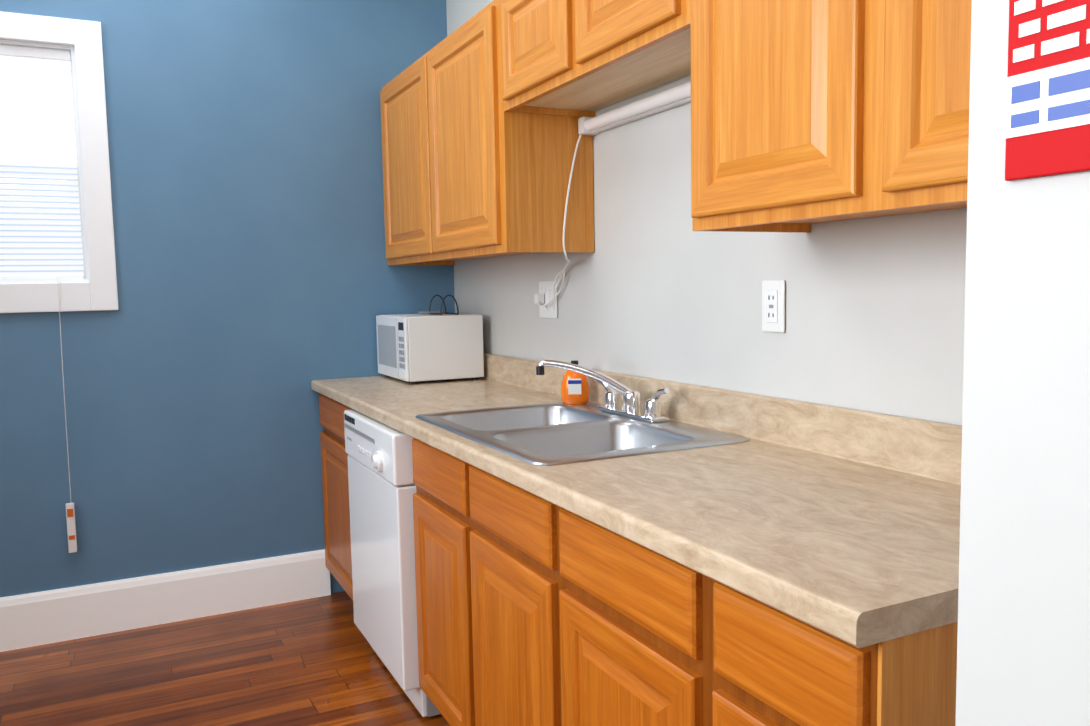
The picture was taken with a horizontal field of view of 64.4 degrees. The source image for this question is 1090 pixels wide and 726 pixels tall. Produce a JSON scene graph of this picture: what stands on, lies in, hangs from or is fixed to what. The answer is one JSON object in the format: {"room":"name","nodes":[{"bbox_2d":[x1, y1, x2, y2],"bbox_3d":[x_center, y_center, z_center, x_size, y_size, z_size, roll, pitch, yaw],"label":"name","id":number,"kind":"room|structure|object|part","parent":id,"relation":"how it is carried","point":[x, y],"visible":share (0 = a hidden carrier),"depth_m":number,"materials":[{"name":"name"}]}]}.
{"room":"kitchen","nodes":[
{"label":"kitchen","id":0,"kind":"room"},
{"bbox_2d":[0,591,449,725],"bbox_3d":[-0.700,1.267,0.902,3.700,0.100,5.600,-4,6,-26],"label":"floor","id":1,"kind":"structure","parent":0,"point":[316,661],"depth_m":2.91,"materials":[{"name":"brown wood"}]},
{"bbox_2d":[319,394,352,600],"bbox_3d":[-0.522,0.551,3.487,0.616,0.876,0.635,-4,6,-26],"label":"base cabinet","id":2,"kind":"object","parent":1,"relation":"on","point":[334,460],"depth_m":3.39,"materials":[{"name":"brown wood"}]},
{"bbox_2d":[311,353,961,647],"bbox_3d":[-0.028,0.124,2.404,0.639,0.142,2.950,-4,6,-26],"label":"countertop","id":3,"kind":"structure","parent":2,"relation":"on","point":[842,523],"depth_m":1.54,"materials":[{"name":"laminate"}]},
{"bbox_2d":[376,313,483,383],"bbox_3d":[-0.481,-0.068,3.563,0.323,0.261,0.413,-4,6,-26],"label":"microwave","id":4,"kind":"object","parent":3,"relation":"on","point":[414,348],"visible":0.96,"depth_m":3.39,"materials":[{"name":"white plastic"}]},
{"bbox_2d":[418,311,447,313],"bbox_3d":[-0.468,-0.211,3.624,0.128,0.011,0.128,-4,6,-26],"label":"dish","id":5,"kind":"object","parent":4,"relation":"on","point":[428,312],"visible":0.79,"depth_m":3.58,"materials":[{"name":"grey"}]},
{"bbox_2d":[429,295,458,314],"bbox_3d":[-0.411,-0.236,3.504,0.077,0.081,0.180,-3,5,-23],"label":"wine rack","id":6,"kind":"object","parent":4,"relation":"on","point":[457,313],"visible":1,"depth_m":3.46,"materials":[{"name":"black metal"}]},
{"bbox_2d":[416,402,749,465],"bbox_3d":[0.054,0.248,2.259,0.560,0.176,0.834,-4,6,-26],"label":"sink","id":7,"kind":"object","parent":3,"relation":"in","point":[546,434],"visible":0.46,"depth_m":2.23,"materials":[{"name":"silver metal"}]},
{"bbox_2d":[561,360,588,403],"bbox_3d":[0.092,0.058,2.660,0.078,0.132,0.061,-4,6,-26],"label":"soap bottle","id":8,"kind":"object","parent":7,"relation":"on","point":[574,388],"visible":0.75,"depth_m":2.65,"materials":[{"name":"orange plastic"}]},
{"bbox_2d":[536,360,668,422],"bbox_3d":[0.151,0.072,2.336,0.251,0.156,0.364,-4,6,-26],"label":"faucet","id":9,"kind":"object","parent":3,"relation":"on","point":[631,408],"visible":1,"depth_m":2.37,"materials":[{"name":"silver metal"}]},
{"bbox_2d":[344,410,440,716],"bbox_3d":[-0.288,0.600,2.908,0.658,0.868,0.602,-4,6,-26],"label":"dishwasher","id":10,"kind":"object","parent":1,"relation":"on","point":[382,488],"visible":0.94,"depth_m":2.63,"materials":[{"name":"white plastic"}]},
{"bbox_2d":[412,438,542,725],"bbox_3d":[0.098,0.647,2.239,0.616,0.876,0.931,-4,6,-26],"label":"base cabinet","id":11,"kind":"object","parent":1,"relation":"on","point":[533,610],"depth_m":2.07,"materials":[{"name":"brown wood"}]},
{"bbox_2d":[539,497,678,725],"bbox_3d":[0.403,0.694,1.627,0.616,0.876,0.512,-4,6,-26],"label":"base cabinet","id":12,"kind":"object","parent":1,"relation":"on","point":[609,602],"depth_m":1.51,"materials":[{"name":"brown wood"}]},
{"bbox_2d":[679,564,957,725],"bbox_3d":[0.573,0.720,1.284,0.616,0.876,0.329,-4,6,-26],"label":"base cabinet","id":13,"kind":"object","parent":1,"relation":"on","point":[744,661],"depth_m":1.08,"materials":[{"name":"brown wood"}]},
{"bbox_2d":[0,0,454,597],"bbox_3d":[-1.919,-0.411,3.167,3.620,2.900,0.160,-4,6,-26],"label":"wall","id":14,"kind":"structure","parent":0,"point":[262,284],"depth_m":3.39,"materials":[{"name":"paint"}]},
{"bbox_2d":[0,11,117,312],"bbox_3d":[-2.105,-0.695,3.034,1.040,1.045,0.174,-4,6,-26],"label":"window","id":15,"kind":"structure","parent":14,"relation":"in","point":[83,40],"depth_m":3.15,"materials":[{"name":"white wood"}]},
{"bbox_2d":[0,44,83,279],"bbox_3d":[-2.091,-0.699,3.005,0.828,0.824,0.038,-4,6,-26],"label":"window blinds","id":16,"kind":"object","parent":15,"relation":"attached to","point":[35,244],"visible":0.9,"depth_m":3.13,"materials":[{"name":"white plastic"}]},
{"bbox_2d":[57,277,76,552],"bbox_3d":[-1.756,0.196,3.167,0.033,1.015,0.016,-4,6,-26],"label":"blind cord","id":17,"kind":"object","parent":16,"relation":"hanging from","point":[71,528],"visible":0.96,"depth_m":3.19,"materials":[{"name":"white fabric"}]},
{"bbox_3d":[-2.115,-0.704,3.053,0.832,0.826,0.060,-4,6,-26],"label":"window sash","id":18,"kind":"part","parent":15,"relation":"part of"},
{"bbox_2d":[0,549,330,651],"bbox_3d":[-2.122,0.959,3.071,2.699,0.195,0.020,-4,6,-26],"label":"baseboard","id":19,"kind":"structure","parent":14,"relation":"attached to","point":[53,616],"depth_m":3.37,"materials":[{"name":"white wood"}]},
{"bbox_2d":[446,0,966,424],"bbox_3d":[0.821,-0.323,1.536,0.160,2.900,5.200,-4,6,-26],"label":"wall","id":20,"kind":"structure","parent":0,"point":[655,286],"depth_m":2.15,"materials":[{"name":"white paint"}]},
{"bbox_2d":[380,58,454,265],"bbox_3d":[-0.414,-0.770,3.441,0.316,0.740,0.625,-4,6,-26],"label":"upper cabinet","id":21,"kind":"object","parent":20,"relation":"attached to","point":[402,131],"depth_m":3.37,"materials":[{"name":"brown wood"}]},
{"bbox_2d":[420,0,593,263],"bbox_3d":[-0.135,-0.727,2.880,0.316,0.740,0.631,-4,6,-26],"label":"upper cabinet","id":22,"kind":"object","parent":20,"relation":"attached to","point":[472,169],"depth_m":2.66,"materials":[{"name":"brown wood"}]},
{"bbox_2d":[539,281,557,318],"bbox_3d":[0.009,-0.219,2.999,0.009,0.128,0.134,-4,6,-26],"label":"electrical outlet","id":23,"kind":"object","parent":20,"relation":"attached to","point":[550,310],"visible":0.9,"depth_m":2.99,"materials":[{"name":"white plastic"}]},
{"bbox_2d":[500,0,690,117],"bbox_3d":[0.206,-0.877,2.169,0.316,0.332,0.922,-4,6,-26],"label":"upper cabinet","id":24,"kind":"object","parent":20,"relation":"attached to","point":[578,58],"visible":0.9,"depth_m":2.17,"materials":[{"name":"brown wood"}]},
{"bbox_2d":[534,81,690,306],"bbox_3d":[0.159,-0.448,2.546,0.115,0.578,1.000,-4,6,-26],"label":"under-cabinet light","id":25,"kind":"object","parent":24,"relation":"attached to","point":[678,95],"depth_m":2.44,"materials":[{"name":"white plastic"}]},
{"bbox_3d":[0.019,-0.447,2.821,0.106,0.535,0.383,-4,6,-26],"label":"light cord","id":26,"kind":"part","parent":25,"relation":"part of","materials":[{"name":"white plastic"}]},
{"bbox_2d":[762,280,784,332],"bbox_3d":[0.519,-0.129,1.975,0.010,0.118,0.074,-4,6,-26],"label":"outlet","id":27,"kind":"object","parent":20,"relation":"attached to","point":[773,305],"visible":1,"depth_m":1.97,"materials":[{"name":"white plastic"}]},
{"bbox_2d":[690,0,971,232],"bbox_3d":[0.623,-0.610,1.354,0.316,0.740,0.940,-4,6,-26],"label":"upper cabinet","id":28,"kind":"object","parent":20,"relation":"attached to","point":[805,114],"visible":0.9,"depth_m":1.40,"materials":[{"name":"brown wood"}]},
{"bbox_2d":[955,0,1089,725],"bbox_3d":[1.074,-0.181,-0.163,0.900,2.900,1.920,-4,6,-26],"label":"wall","id":29,"kind":"structure","parent":0,"point":[1023,646],"depth_m":0.48,"materials":[{"name":"white paint"}]},
{"bbox_2d":[1004,0,1089,180],"bbox_3d":[0.280,-0.261,0.412,0.004,0.329,0.124,-4,6,-26],"label":"poster","id":30,"kind":"object","parent":29,"relation":"attached to","point":[1047,114],"visible":1,"depth_m":0.46,"materials":[{"name":"red paper"}]}
]}

